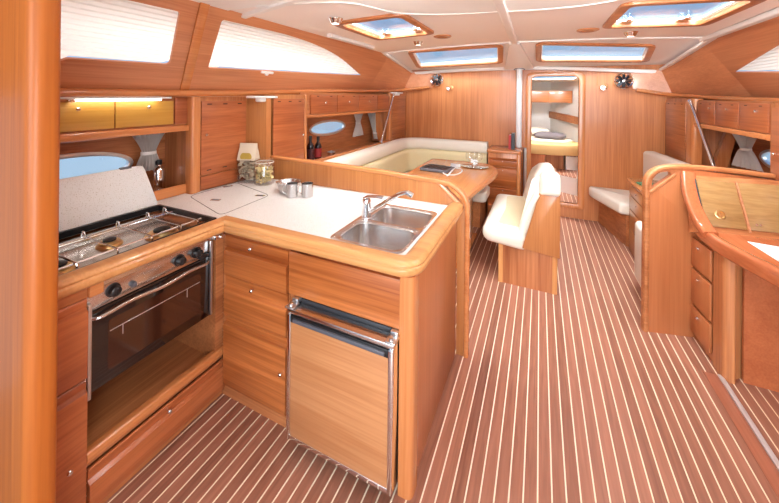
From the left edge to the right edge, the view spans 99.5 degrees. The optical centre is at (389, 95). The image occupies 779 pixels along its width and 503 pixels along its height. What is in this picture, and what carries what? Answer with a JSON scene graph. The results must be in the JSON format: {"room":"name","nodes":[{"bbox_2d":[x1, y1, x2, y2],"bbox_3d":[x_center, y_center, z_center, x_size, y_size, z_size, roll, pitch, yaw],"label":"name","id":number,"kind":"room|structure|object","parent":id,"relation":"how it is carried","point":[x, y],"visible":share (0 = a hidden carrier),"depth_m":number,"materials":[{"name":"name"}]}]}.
{"room":"ship interior","nodes":[
{"label":"ship interior","id":0,"kind":"room"},
{"bbox_2d":[0,0,15,502],"bbox_3d":[-1.595,0.483,1.195,1.315,2.200,0.045,1,0,25],"label":"wall","id":1,"kind":"structure","parent":0,"point":[7,7],"depth_m":0.94,"materials":[{"name":"brown wood"}]},
{"bbox_2d":[10,0,60,502],"bbox_3d":[-0.969,0.490,0.909,0.082,2.200,0.071,1,0,25],"label":"wooden post","id":2,"kind":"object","parent":1,"relation":"attached to","point":[37,22],"depth_m":0.88,"materials":[{"name":"brown wood"}]},
{"bbox_2d":[60,113,378,281],"bbox_3d":[-1.088,0.714,3.401,0.010,1.750,4.700,1,0,28],"label":"wall","id":3,"kind":"structure","parent":0,"point":[128,146],"depth_m":2.38,"materials":[{"name":"brown wood"}]},
{"bbox_2d":[60,152,132,166],"bbox_3d":[-1.873,0.440,1.917,0.038,0.208,0.656,1,0,28],"label":"window","id":4,"kind":"structure","parent":3,"relation":"in","point":[129,161],"depth_m":2.03,"materials":[{"name":"silver metal"}]},
{"bbox_2d":[132,133,164,170],"bbox_3d":[-1.632,0.375,2.237,0.048,0.270,0.240,1,0,25],"label":"curtain","id":5,"kind":"object","parent":3,"relation":"hanging from","point":[148,144],"visible":0.83,"depth_m":2.23,"materials":[{"name":"white fabric"}]},
{"bbox_2d":[239,94,306,178],"bbox_3d":[-1.082,0.331,2.876,0.452,0.685,0.618,1,0,25],"label":"locker","id":6,"kind":"object","parent":3,"relation":"attached to","point":[278,125],"depth_m":2.74,"materials":[{"name":"brown wood"}]},
{"bbox_2d":[309,120,345,135],"bbox_3d":[-0.754,0.392,4.041,0.038,0.192,0.696,1,0,28],"label":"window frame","id":7,"kind":"structure","parent":3,"relation":"in","point":[324,121],"depth_m":4.02,"materials":[{"name":"silver metal"}]},
{"bbox_2d":[315,140,389,160],"bbox_3d":[-0.575,0.669,4.002,0.445,0.070,1.850,1,0,25],"label":"ledge","id":8,"kind":"object","parent":3,"relation":"attached to","point":[346,150],"visible":0.36,"depth_m":4.05,"materials":[{"name":"brown wood"}]},
{"bbox_2d":[307,136,313,159],"bbox_3d":[-0.809,0.546,3.372,0.075,0.266,0.075,1,0,25],"label":"wine bottle","id":9,"kind":"object","parent":8,"relation":"on","point":[310,147],"visible":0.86,"depth_m":3.34,"materials":[{"name":"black glass"}]},
{"bbox_2d":[314,136,321,159],"bbox_3d":[-0.752,0.554,3.473,0.075,0.251,0.075,1,0,25],"label":"wine bottle","id":10,"kind":"object","parent":8,"relation":"on","point":[317,148],"visible":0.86,"depth_m":3.44,"materials":[{"name":"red glass"}]},
{"bbox_2d":[375,112,384,140],"bbox_3d":[-0.157,0.443,4.798,0.200,0.410,0.045,1,0,25],"label":"rib","id":11,"kind":"object","parent":8,"relation":"on","point":[379,125],"visible":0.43,"depth_m":4.77,"materials":[{"name":"brown wood"}]},
{"bbox_2d":[379,93,394,143],"bbox_3d":[-0.027,0.307,4.654,0.061,0.704,0.458,1,0,25],"label":"pole","id":12,"kind":"object","parent":8,"relation":"on","point":[393,94],"visible":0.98,"depth_m":4.62,"materials":[{"name":"silver metal"}]},
{"bbox_2d":[353,114,362,136],"bbox_3d":[-0.430,0.391,4.536,0.048,0.330,0.299,1,0,21],"label":"curtain","id":13,"kind":"object","parent":3,"relation":"hanging from","point":[358,131],"visible":0.91,"depth_m":4.52,"materials":[{"name":"white fabric"}]},
{"bbox_2d":[368,113,377,138],"bbox_3d":[-0.246,0.422,4.765,0.175,0.400,0.048,1,0,25],"label":"curtain","id":14,"kind":"object","parent":3,"relation":"hanging from","point":[372,116],"visible":0.88,"depth_m":4.75,"materials":[{"name":"white fabric"}]},
{"bbox_2d":[372,92,405,140],"bbox_3d":[0.004,0.310,5.119,0.305,0.720,0.660,1,0,25],"label":"locker","id":15,"kind":"object","parent":3,"relation":"attached to","point":[395,127],"visible":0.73,"depth_m":4.98,"materials":[{"name":"brown wood"}]},
{"bbox_2d":[60,0,432,93],"bbox_3d":[-0.733,-0.291,2.863,0.655,0.572,5.400,1,0,25],"label":"wall","id":16,"kind":"structure","parent":0,"point":[376,70],"depth_m":2.24,"materials":[{"name":"brown wood"}]},
{"bbox_2d":[60,97,171,102],"bbox_3d":[-1.516,0.021,1.867,0.062,0.030,0.540,1,0,25],"label":"strip light","id":17,"kind":"object","parent":16,"relation":"attached to","point":[67,99],"visible":0.88,"depth_m":1.82,"materials":[{"name":"white plastic"}]},
{"bbox_2d":[61,0,177,61],"bbox_3d":[-1.458,-0.322,1.595,0.238,0.349,0.873,1,0,25],"label":"window blind","id":18,"kind":"object","parent":16,"relation":"attached to","point":[109,29],"visible":0.59,"depth_m":1.70,"materials":[{"name":"fabric"}]},
{"bbox_2d":[60,97,188,142],"bbox_3d":[-1.706,0.121,1.846,0.307,0.233,1.025,1,0,25],"label":"locker","id":19,"kind":"object","parent":16,"relation":"attached to","point":[79,120],"visible":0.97,"depth_m":1.88,"materials":[{"name":"brown wood"}]},
{"bbox_2d":[180,2,209,89],"bbox_3d":[-1.224,-0.292,2.068,0.405,0.544,0.059,1,0,42],"label":"trim","id":20,"kind":"structure","parent":16,"relation":"attached to","point":[203,9],"depth_m":2.05,"materials":[{"name":"brown wood"}]},
{"bbox_2d":[60,86,429,96],"bbox_3d":[-0.900,-0.077,3.030,0.485,0.184,5.366,1,0,30],"label":"trim","id":21,"kind":"structure","parent":16,"relation":"attached to","point":[64,92],"depth_m":2.19,"materials":[{"name":"brown wood"}]},
{"bbox_2d":[241,0,304,18],"bbox_3d":[-0.604,-0.554,1.966,0.955,0.075,0.053,1,0,34],"label":"trim","id":22,"kind":"structure","parent":16,"relation":"attached to","point":[258,11],"depth_m":2.05,"materials":[{"name":"white plastic"}]},
{"bbox_2d":[209,20,358,75],"bbox_3d":[-0.750,-0.334,3.095,0.217,0.346,2.082,1,0,25],"label":"window blind","id":23,"kind":"object","parent":16,"relation":"attached to","point":[237,45],"visible":0.89,"depth_m":2.63,"materials":[{"name":"fabric"}]},
{"bbox_2d":[294,92,389,117],"bbox_3d":[-0.558,0.099,4.002,0.360,0.250,1.864,1,0,27],"label":"locker","id":24,"kind":"object","parent":16,"relation":"attached to","point":[318,104],"visible":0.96,"depth_m":3.73,"materials":[{"name":"brown wood"}]},
{"bbox_2d":[381,52,412,72],"bbox_3d":[0.125,-0.461,4.699,0.050,0.205,1.257,1,0,21],"label":"trim","id":25,"kind":"structure","parent":16,"relation":"attached to","point":[386,55],"depth_m":4.60,"materials":[{"name":"white"}]},
{"bbox_2d":[86,214,778,502],"bbox_3d":[0.579,1.631,2.091,4.550,0.050,5.700,1,0,25],"label":"floor","id":26,"kind":"structure","parent":0,"point":[563,397],"depth_m":1.61,"materials":[{"name":"brown wood"}]},
{"bbox_2d":[56,211,224,502],"bbox_3d":[-1.346,1.143,1.537,0.737,0.885,0.790,1,0,25],"label":"base cabinet","id":27,"kind":"object","parent":26,"relation":"on","point":[86,429],"visible":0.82,"depth_m":1.41,"materials":[{"name":"brown wood"}]},
{"bbox_2d":[58,204,216,400],"bbox_3d":[-1.293,0.894,1.525,0.599,0.505,0.790,1,0,25],"label":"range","id":28,"kind":"object","parent":27,"relation":"in","point":[139,310],"visible":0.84,"depth_m":1.49,"materials":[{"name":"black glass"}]},
{"bbox_2d":[58,204,216,275],"bbox_3d":[-1.336,0.692,1.546,0.500,0.059,0.790,1,0,25],"label":"cooktop","id":29,"kind":"object","parent":28,"relation":"in","point":[84,250],"depth_m":1.63,"materials":[{"name":"silver metal"}]},
{"bbox_2d":[222,232,290,427],"bbox_3d":[-0.533,1.153,1.997,0.452,0.884,0.799,1,0,25],"label":"base cabinet","id":30,"kind":"object","parent":26,"relation":"on","point":[256,294],"visible":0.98,"depth_m":1.64,"materials":[{"name":"brown wood"}]},
{"bbox_2d":[270,155,469,357],"bbox_3d":[-0.251,1.046,2.373,1.634,1.102,0.050,1,0,25],"label":"divider","id":31,"kind":"object","parent":26,"relation":"on","point":[376,181],"visible":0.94,"depth_m":2.19,"materials":[{"name":"brown wood"}]},
{"bbox_2d":[289,223,455,499],"bbox_3d":[-0.028,1.157,1.794,0.628,0.885,0.808,1,0,25],"label":"base cabinet","id":32,"kind":"object","parent":26,"relation":"on","point":[422,306],"visible":0.65,"depth_m":1.44,"materials":[{"name":"brown wood"}]},
{"bbox_2d":[58,166,463,299],"bbox_3d":[-0.789,0.568,1.726,2.022,0.287,1.590,1,0,25],"label":"countertop","id":33,"kind":"structure","parent":32,"relation":"on","point":[249,209],"depth_m":1.72,"materials":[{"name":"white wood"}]},
{"bbox_2d":[153,131,185,200],"bbox_3d":[-1.704,0.448,1.852,0.250,0.432,1.040,1,0,25],"label":"niche shelf","id":34,"kind":"object","parent":33,"relation":"on","point":[175,142],"visible":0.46,"depth_m":2.30,"materials":[{"name":"brown wood"}]},
{"bbox_2d":[151,159,165,190],"bbox_3d":[-1.598,0.547,2.276,0.094,0.206,0.099,1,0,25],"label":"bottle","id":35,"kind":"object","parent":34,"relation":"in","point":[159,171],"visible":0.86,"depth_m":2.26,"materials":[{"name":"brown glass"}]},
{"bbox_2d":[184,96,246,193],"bbox_3d":[-1.358,0.338,2.544,0.325,0.661,0.555,1,0,25],"label":"locker","id":36,"kind":"object","parent":33,"relation":"on","point":[217,124],"visible":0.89,"depth_m":2.39,"materials":[{"name":"brown wood"}]},
{"bbox_2d":[237,143,259,160],"bbox_3d":[-1.098,0.521,2.570,0.146,0.302,0.100,1,0,4],"label":"bag","id":37,"kind":"object","parent":33,"relation":"on","point":[247,151],"visible":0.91,"depth_m":2.55,"materials":[{"name":"beige paper"}]},
{"bbox_2d":[238,160,258,179],"bbox_3d":[-1.099,0.573,2.569,0.147,0.173,0.099,1,0,4],"label":"pasta","id":38,"kind":"object","parent":37,"relation":"in","point":[249,166],"visible":0.85,"depth_m":2.55,"materials":[{"name":"beige food"}]},
{"bbox_2d":[254,160,273,169],"bbox_3d":[-0.951,0.573,2.514,0.156,0.198,0.151,1,0,25],"label":"storage jar","id":39,"kind":"object","parent":33,"relation":"on","point":[259,160],"visible":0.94,"depth_m":2.48,"materials":[{"name":"clear glass"}]},
{"bbox_2d":[255,164,273,183],"bbox_3d":[-0.950,0.595,2.514,0.133,0.136,0.132,1,0,-15],"label":"pasta","id":40,"kind":"object","parent":39,"relation":"in","point":[265,176],"visible":0.98,"depth_m":2.48,"materials":[{"name":"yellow food"}]},
{"bbox_2d":[276,178,301,193],"bbox_3d":[-0.708,0.640,2.320,0.176,0.072,0.176,1,0,-20],"label":"mixing bowl","id":41,"kind":"object","parent":33,"relation":"on","point":[280,183],"visible":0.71,"depth_m":2.35,"materials":[{"name":"silver metal"}]},
{"bbox_2d":[282,182,297,197],"bbox_3d":[-0.660,0.632,2.217,0.099,0.089,0.079,1,0,29],"label":"mug","id":42,"kind":"object","parent":33,"relation":"on","point":[291,190],"visible":1,"depth_m":2.18,"materials":[{"name":"silver metal"}]},
{"bbox_2d":[298,182,312,197],"bbox_3d":[-0.560,0.633,2.220,0.099,0.089,0.079,1,0,29],"label":"mug","id":43,"kind":"object","parent":33,"relation":"on","point":[307,187],"visible":1,"depth_m":2.19,"materials":[{"name":"silver metal"}]},
{"bbox_2d":[330,204,436,253],"bbox_3d":[-0.004,0.760,1.752,0.383,0.156,0.580,1,0,25],"label":"sink","id":44,"kind":"object","parent":33,"relation":"in","point":[391,228],"visible":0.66,"depth_m":1.75,"materials":[{"name":"silver metal"}]},
{"bbox_2d":[361,190,413,219],"bbox_3d":[-0.013,0.586,1.778,0.311,0.191,0.060,1,0,25],"label":"mixer tap","id":45,"kind":"object","parent":33,"relation":"on","point":[367,210],"visible":1,"depth_m":1.80,"materials":[{"name":"silver metal"}]},
{"bbox_2d":[285,296,398,496],"bbox_3d":[-0.060,1.242,1.750,0.542,0.605,0.834,1,0,25],"label":"fridge","id":46,"kind":"object","parent":32,"relation":"in","point":[342,395],"visible":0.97,"depth_m":1.36,"materials":[{"name":"brown wood"}]},
{"bbox_2d":[325,137,489,227],"bbox_3d":[0.280,1.127,3.741,1.425,0.953,2.850,1,0,25],"label":"settee","id":47,"kind":"object","parent":26,"relation":"on","point":[404,155],"visible":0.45,"depth_m":4.68,"materials":[{"name":"beige leather"}]},
{"bbox_2d":[325,156,348,163],"bbox_3d":[-0.669,0.725,3.104,0.160,0.170,0.862,1,0,25],"label":"cushion","id":48,"kind":"object","parent":47,"relation":"on","point":[340,159],"depth_m":3.37,"materials":[{"name":"beige fabric"}]},
{"bbox_2d":[342,137,415,165],"bbox_3d":[-0.050,0.732,4.341,0.271,0.170,1.895,1,0,25],"label":"cushion","id":49,"kind":"object","parent":47,"relation":"on","point":[378,154],"depth_m":4.21,"materials":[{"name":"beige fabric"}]},
{"bbox_2d":[363,149,416,172],"bbox_3d":[-0.035,0.980,4.325,0.269,0.340,1.880,1,0,25],"label":"lumbar cushion","id":50,"kind":"object","parent":47,"relation":"on","point":[402,160],"depth_m":4.61,"materials":[{"name":"beige fabric"}]},
{"bbox_2d":[405,171,489,202],"bbox_3d":[0.686,1.222,4.575,1.375,0.130,0.795,1,0,25],"label":"seat cushion","id":51,"kind":"object","parent":47,"relation":"on","point":[481,197],"depth_m":3.98,"materials":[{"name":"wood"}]},
{"bbox_2d":[415,137,488,153],"bbox_3d":[0.890,0.741,4.919,1.109,0.170,0.194,1,0,25],"label":"cushion","id":52,"kind":"object","parent":47,"relation":"on","point":[430,145],"depth_m":4.86,"materials":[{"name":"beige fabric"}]},
{"bbox_2d":[417,149,487,166],"bbox_3d":[0.885,0.989,4.895,1.093,0.340,0.194,1,0,25],"label":"lumbar cushion","id":53,"kind":"object","parent":47,"relation":"on","point":[423,155],"depth_m":4.83,"materials":[{"name":"beige fabric"}]},
{"bbox_2d":[408,159,497,267],"bbox_3d":[0.686,1.244,3.709,0.936,0.726,1.612,1,0,25],"label":"table","id":54,"kind":"object","parent":26,"relation":"on","point":[472,181],"visible":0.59,"depth_m":3.66,"materials":[{"name":"brown wood"}]},
{"bbox_2d":[420,164,454,173],"bbox_3d":[0.567,0.862,3.914,0.340,0.036,0.260,1,0,31],"label":"book","id":55,"kind":"object","parent":54,"relation":"on","point":[429,167],"visible":1,"depth_m":3.85,"materials":[{"name":"grey"}]},
{"bbox_2d":[487,145,522,216],"bbox_3d":[1.569,1.167,4.484,0.425,0.900,0.498,1,0,25],"label":"base cabinet","id":56,"kind":"object","parent":26,"relation":"on","point":[508,162],"visible":0.67,"depth_m":4.27,"materials":[{"name":"brown wood"}]},
{"bbox_2d":[514,68,526,192],"bbox_3d":[1.803,0.609,4.561,0.177,2.020,0.100,1,0,25],"label":"post","id":57,"kind":"object","parent":26,"relation":"on","point":[519,70],"visible":0.8,"depth_m":4.53,"materials":[{"name":"white"}]},
{"bbox_2d":[483,163,560,294],"bbox_3d":[1.315,1.119,3.265,0.615,0.990,1.138,1,0,25],"label":"bench","id":58,"kind":"object","parent":26,"relation":"on","point":[525,228],"visible":1,"depth_m":2.75,"materials":[{"name":"brown wood"}]},
{"bbox_2d":[483,194,526,249],"bbox_3d":[1.215,1.222,3.312,0.395,0.168,1.135,1,0,25],"label":"seat cushion","id":59,"kind":"object","parent":58,"relation":"on","point":[501,226],"depth_m":2.91,"materials":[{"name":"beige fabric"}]},
{"bbox_2d":[634,221,641,285],"bbox_3d":[2.218,1.323,2.466,0.585,0.600,0.380,1,0,25],"label":"upholstered chair","id":60,"kind":"object","parent":26,"relation":"on","point":[638,225],"visible":0.19,"depth_m":2.61,"materials":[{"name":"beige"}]},
{"bbox_2d":[589,151,688,246],"bbox_3d":[2.744,1.149,3.652,0.815,0.960,1.048,1,0,25],"label":"settee","id":61,"kind":"object","parent":26,"relation":"on","point":[614,207],"visible":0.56,"depth_m":3.80,"materials":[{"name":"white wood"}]},
{"bbox_2d":[589,186,629,214],"bbox_3d":[2.796,1.234,3.816,0.775,0.130,0.665,1,0,25],"label":"seat cushion","id":62,"kind":"object","parent":61,"relation":"on","point":[617,200],"depth_m":3.85,"materials":[{"name":"beige fabric"}]},
{"bbox_2d":[643,151,688,180],"bbox_3d":[2.997,0.921,3.520,0.140,0.500,1.006,1,0,18],"label":"cushion","id":63,"kind":"object","parent":61,"relation":"on","point":[651,159],"depth_m":3.70,"materials":[{"name":"beige fabric"}]},
{"bbox_2d":[627,178,657,255],"bbox_3d":[2.523,1.254,3.127,0.321,0.745,0.795,1,0,25],"label":"base cabinet","id":64,"kind":"object","parent":26,"relation":"on","point":[635,190],"visible":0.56,"depth_m":3.31,"materials":[{"name":"brown wood"}]},
{"bbox_2d":[641,164,775,336],"bbox_3d":[2.306,1.047,2.181,1.128,1.154,0.050,1,0,10],"label":"partition panel","id":65,"kind":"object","parent":26,"relation":"on","point":[666,265],"depth_m":2.24,"materials":[{"name":"brown wood"}]},
{"bbox_2d":[690,234,742,384],"bbox_3d":[2.117,1.257,2.000,0.344,0.730,0.386,1,0,16],"label":"drawer unit","id":66,"kind":"object","parent":26,"relation":"on","point":[716,281],"visible":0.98,"depth_m":1.93,"materials":[{"name":"brown wood"}]},
{"bbox_2d":[694,232,778,287],"bbox_3d":[2.157,0.862,1.472,0.880,0.103,1.289,1,0,25],"label":"table","id":67,"kind":"object","parent":26,"relation":"on","point":[735,248],"visible":0.77,"depth_m":1.79,"materials":[{"name":"brown wood"}]},
{"bbox_2d":[680,171,778,238],"bbox_3d":[2.368,0.707,1.986,0.943,0.397,0.267,1,0,17],"label":"console","id":68,"kind":"object","parent":67,"relation":"on","point":[737,206],"visible":0.97,"depth_m":2.06,"materials":[{"name":"brown wood"}]},
{"bbox_2d":[747,241,778,260],"bbox_3d":[2.190,0.847,1.388,0.650,0.002,0.850,1,0,25],"label":"paper chart","id":69,"kind":"object","parent":67,"relation":"on","point":[773,251],"visible":1,"depth_m":1.81,"materials":[{"name":"white paper"}]},
{"bbox_2d":[703,371,778,498],"bbox_3d":[1.217,1.610,0.498,0.063,0.005,3.130,1,0,25],"label":"trim","id":70,"kind":"structure","parent":26,"relation":"on","point":[765,463],"depth_m":1.57,"materials":[{"name":"brown wood"}]},
{"bbox_2d":[718,374,778,470],"bbox_3d":[1.257,1.607,0.480,0.024,0.012,3.130,1,0,25],"label":"trim","id":71,"kind":"structure","parent":26,"relation":"on","point":[748,419],"depth_m":1.61,"materials":[{"name":"beige wood"}]},
{"bbox_2d":[742,269,778,391],"bbox_3d":[2.387,1.265,1.697,0.840,0.720,0.020,1,0,25],"label":"panel","id":72,"kind":"object","parent":26,"relation":"on","point":[760,298],"visible":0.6,"depth_m":1.83,"materials":[{"name":"brown wood"}]},
{"bbox_2d":[191,0,778,52],"bbox_3d":[0.481,-0.540,1.465,3.850,0.079,4.460,1,0,25],"label":"ceiling","id":73,"kind":"structure","parent":0,"point":[559,24],"depth_m":2.43,"materials":[{"name":"beige"}]},
{"bbox_2d":[328,16,342,24],"bbox_3d":[-0.394,-0.541,2.402,0.110,0.046,0.110,1,0,25],"label":"ceiling light","id":74,"kind":"object","parent":73,"relation":"attached to","point":[335,20],"visible":1,"depth_m":2.37,"materials":[{"name":"silver metal"}]},
{"bbox_2d":[327,33,373,48],"bbox_3d":[-0.360,-0.532,3.272,0.048,0.037,0.790,1,0,26],"label":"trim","id":75,"kind":"structure","parent":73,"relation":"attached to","point":[330,35],"depth_m":3.17,"materials":[{"name":"white plastic"}]},
{"bbox_2d":[335,14,433,39],"bbox_3d":[-0.014,-0.577,2.757,0.605,0.084,0.790,1,0,25],"label":"window","id":76,"kind":"structure","parent":73,"relation":"attached to","point":[421,30],"depth_m":2.79,"materials":[{"name":"brown wood"}]},
{"bbox_2d":[256,0,621,15],"bbox_3d":[0.396,-0.559,2.072,2.376,0.051,0.562,1,0,11],"label":"trim","id":77,"kind":"structure","parent":73,"relation":"attached to","point":[611,1],"depth_m":2.13,"materials":[{"name":"white plastic"}]},
{"bbox_2d":[493,0,517,43],"bbox_3d":[0.517,-0.567,1.663,0.060,0.040,4.050,1,0,24],"label":"trim","id":78,"kind":"structure","parent":73,"relation":"attached to","point":[500,5],"depth_m":2.37,"materials":[{"name":"white"}]},
{"bbox_2d":[383,37,701,53],"bbox_3d":[1.362,-0.541,3.503,3.161,0.071,0.035,1,0,25],"label":"trim","id":79,"kind":"structure","parent":73,"relation":"attached to","point":[631,37],"depth_m":3.31,"materials":[{"name":"white plastic"}]},
{"bbox_2d":[576,28,599,32],"bbox_3d":[1.687,-0.554,2.805,0.170,0.016,0.170,1,0,25],"label":"ceiling vent","id":80,"kind":"object","parent":73,"relation":"in","point":[583,30],"visible":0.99,"depth_m":2.79,"materials":[{"name":"brown wood"}]},
{"bbox_2d":[602,0,765,28],"bbox_3d":[1.858,-0.554,2.194,0.660,0.088,0.780,1,0,25],"label":"window","id":81,"kind":"structure","parent":73,"relation":"attached to","point":[735,6],"depth_m":2.22,"materials":[{"name":"brown wood"}]},
{"bbox_2d":[700,7,778,41],"bbox_3d":[2.471,-0.492,2.310,0.057,0.044,1.290,1,0,26],"label":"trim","id":82,"kind":"structure","parent":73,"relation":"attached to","point":[773,13],"depth_m":2.26,"materials":[{"name":"white plastic"}]},
{"bbox_2d":[389,39,699,69],"bbox_3d":[1.664,-0.483,4.060,3.850,0.185,1.275,1,0,25],"label":"ceiling","id":83,"kind":"structure","parent":0,"point":[666,50],"depth_m":3.78,"materials":[{"name":"beige"}]},
{"bbox_2d":[408,44,503,67],"bbox_3d":[0.838,-0.511,4.326,1.325,0.202,1.000,1,0,25],"label":"window","id":84,"kind":"structure","parent":83,"relation":"attached to","point":[412,54],"depth_m":4.43,"materials":[{"name":"brown wood"}]},
{"bbox_2d":[535,42,655,62],"bbox_3d":[2.282,-0.495,3.672,1.312,0.201,0.816,1,0,15],"label":"window","id":85,"kind":"structure","parent":83,"relation":"attached to","point":[649,49],"depth_m":3.87,"materials":[{"name":"brown wood"}]},
{"bbox_2d":[399,64,692,221],"bbox_3d":[1.826,0.604,4.679,4.050,2.030,0.035,1,0,25],"label":"wall","id":86,"kind":"structure","parent":0,"point":[621,125],"depth_m":4.32,"materials":[{"name":"brown wood"}]},
{"bbox_2d":[430,73,442,85],"bbox_3d":[0.744,-0.242,5.083,0.200,0.200,0.136,1,0,25],"label":"fan","id":87,"kind":"object","parent":86,"relation":"attached to","point":[437,79],"visible":1,"depth_m":5.03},
{"bbox_2d":[504,41,533,68],"bbox_3d":[1.548,-0.476,4.034,0.380,0.215,1.220,1,0,25],"label":"ceiling panel","id":88,"kind":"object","parent":86,"relation":"attached to","point":[517,57],"depth_m":4.04,"materials":[{"name":"white"}]},
{"bbox_2d":[415,66,655,73],"bbox_3d":[1.816,-0.339,4.636,3.312,0.130,0.050,1,0,25],"label":"trim","id":89,"kind":"structure","parent":86,"relation":"attached to","point":[544,67],"depth_m":4.42,"materials":[{"name":"white"}]},
{"bbox_2d":[525,71,585,209],"bbox_3d":[2.238,0.586,4.487,0.720,1.815,0.072,1,0,25],"label":"door frame","id":90,"kind":"structure","parent":86,"relation":"in","point":[581,76],"depth_m":4.34,"materials":[{"name":"brown wood"}]},
{"bbox_2d":[614,73,633,88],"bbox_3d":[2.899,-0.182,4.099,0.200,0.200,0.136,1,0,25],"label":"fan","id":91,"kind":"object","parent":86,"relation":"attached to","point":[623,80],"visible":1,"depth_m":4.05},
{"bbox_2d":[531,80,578,168],"bbox_3d":[2.641,0.628,5.684,2.700,1.800,2.460,1,0,25],"label":"wall","id":92,"kind":"structure","parent":0,"point":[540,110],"depth_m":6.48,"materials":[{"name":"white paint"}]},
{"bbox_2d":[532,91,571,102],"bbox_3d":[2.551,0.017,6.401,1.730,0.220,0.235,1,0,25],"label":"locker","id":93,"kind":"object","parent":92,"relation":"attached to","point":[537,96],"visible":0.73,"depth_m":6.07,"materials":[{"name":"brown wood"}]},
{"bbox_2d":[549,111,577,124],"bbox_3d":[3.277,0.429,5.906,0.050,0.220,1.577,1,0,-2],"label":"shelf","id":94,"kind":"object","parent":92,"relation":"attached to","point":[559,116],"visible":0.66,"depth_m":6.12,"materials":[{"name":"brown wood"}]},
{"bbox_2d":[532,77,577,82],"bbox_3d":[2.626,-0.282,5.750,2.800,0.020,2.560,1,0,25],"label":"ceiling","id":95,"kind":"structure","parent":0,"point":[534,80],"depth_m":5.84,"materials":[{"name":"white"}]},
{"bbox_2d":[560,192,576,202],"bbox_3d":[2.730,1.504,6.021,3.200,0.050,3.165,1,0,25],"label":"floor","id":96,"kind":"structure","parent":0,"point":[565,197],"depth_m":4.74,"materials":[{"name":"brown wood"}]},
{"bbox_2d":[531,136,577,168],"bbox_3d":[2.650,1.118,6.095,1.585,0.720,1.500,1,0,25],"label":"bed","id":97,"kind":"object","parent":96,"relation":"on","point":[551,151],"visible":0.41,"depth_m":5.43,"materials":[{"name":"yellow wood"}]},
{"bbox_2d":[531,127,549,135],"bbox_3d":[2.790,0.684,6.253,0.446,0.160,0.333,1,0,25],"label":"pillow","id":98,"kind":"object","parent":97,"relation":"on","point":[533,129],"visible":0.35,"depth_m":6.13,"materials":[{"name":"beige fabric"}]},
{"bbox_2d":[534,131,565,139],"bbox_3d":[2.827,0.705,5.829,0.500,0.120,0.340,1,0,38],"label":"pillow","id":99,"kind":"object","parent":97,"relation":"on","point":[542,134],"visible":0.98,"depth_m":5.71,"materials":[{"name":"grey fabric"}]},
{"bbox_2d":[556,156,577,195],"bbox_3d":[2.934,1.243,5.113,0.880,0.476,1.350,1,0,25],"label":"steps","id":100,"kind":"structure","parent":96,"relation":"on","point":[569,175],"depth_m":5.05,"materials":[{"name":"white"}]},
{"bbox_2d":[630,16,778,97],"bbox_3d":[2.136,-0.231,1.335,0.735,0.572,5.800,1,0,25],"label":"wall","id":101,"kind":"structure","parent":0,"point":[712,69],"depth_m":2.97,"materials":[{"name":"brown wood"}]},
{"bbox_2d":[659,38,716,70],"bbox_3d":[3.009,-0.404,3.383,0.050,0.210,1.254,1,0,24],"label":"trim","id":102,"kind":"structure","parent":101,"relation":"attached to","point":[698,46],"depth_m":3.29,"materials":[{"name":"white"}]},
{"bbox_2d":[635,88,778,101],"bbox_3d":[2.433,-0.007,1.510,0.441,0.174,5.374,1,0,18],"label":"trim","id":103,"kind":"structure","parent":101,"relation":"attached to","point":[694,96],"depth_m":3.18,"materials":[{"name":"brown wood"}]},
{"bbox_2d":[694,100,778,140],"bbox_3d":[2.943,0.176,2.647,0.417,0.260,1.140,1,0,25],"label":"locker","id":104,"kind":"object","parent":101,"relation":"attached to","point":[752,119],"visible":0.97,"depth_m":2.55,"materials":[{"name":"brown wood"}]},
{"bbox_2d":[731,134,763,171],"bbox_3d":[3.159,0.478,2.922,0.048,0.330,0.320,1,0,5],"label":"curtain","id":105,"kind":"object","parent":104,"relation":"hanging from","point":[745,157],"visible":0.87,"depth_m":2.91,"materials":[{"name":"white fabric"}]},
{"bbox_2d":[738,46,778,70],"bbox_3d":[2.601,-0.277,1.979,0.215,0.318,2.076,1,0,25],"label":"window blind","id":106,"kind":"object","parent":101,"relation":"attached to","point":[769,60],"visible":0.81,"depth_m":2.51,"materials":[{"name":"fabric"}]},
{"bbox_2d":[731,139,769,178],"bbox_3d":[2.541,0.752,1.032,0.010,1.750,6.000,1,0,21],"label":"wall","id":107,"kind":"structure","parent":0,"point":[760,145],"depth_m":2.93,"materials":[{"name":"brown wood"}]},
{"bbox_2d":[663,154,767,178],"bbox_3d":[3.074,0.717,2.985,0.530,0.020,1.990,1,0,25],"label":"ledge","id":108,"kind":"object","parent":107,"relation":"attached to","point":[663,154],"visible":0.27,"depth_m":2.96,"materials":[{"name":"brown wood"}]},
{"bbox_2d":[665,98,730,167],"bbox_3d":[3.306,0.405,3.541,0.354,0.740,0.790,1,0,25],"label":"wall","id":109,"kind":"structure","parent":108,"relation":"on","point":[683,141],"depth_m":3.42,"materials":[{"name":"brown wood"}]},
{"bbox_2d":[687,99,715,171],"bbox_3d":[2.869,0.373,3.021,0.056,0.674,0.641,1,0,25],"label":"pole","id":110,"kind":"object","parent":108,"relation":"on","point":[690,101],"visible":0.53,"depth_m":3.04,"materials":[{"name":"silver metal"}]},
{"bbox_2d":[713,132,735,167],"bbox_3d":[3.290,0.501,3.237,0.190,0.414,0.065,1,0,25],"label":"rib","id":111,"kind":"object","parent":107,"relation":"attached to","point":[725,147],"visible":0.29,"depth_m":3.21,"materials":[{"name":"brown wood"}]},
{"bbox_2d":[759,149,769,167],"bbox_3d":[3.151,0.533,2.577,0.038,0.208,0.716,1,0,21],"label":"window","id":112,"kind":"structure","parent":107,"relation":"in","point":[762,156],"depth_m":2.86,"materials":[{"name":"blue glass"}]},
{"bbox_2d":[770,103,778,180],"bbox_3d":[2.525,0.389,1.734,0.437,0.675,0.855,1,0,25],"label":"locker","id":113,"kind":"object","parent":107,"relation":"attached to","point":[774,142],"visible":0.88,"depth_m":2.14,"materials":[{"name":"brown wood"}]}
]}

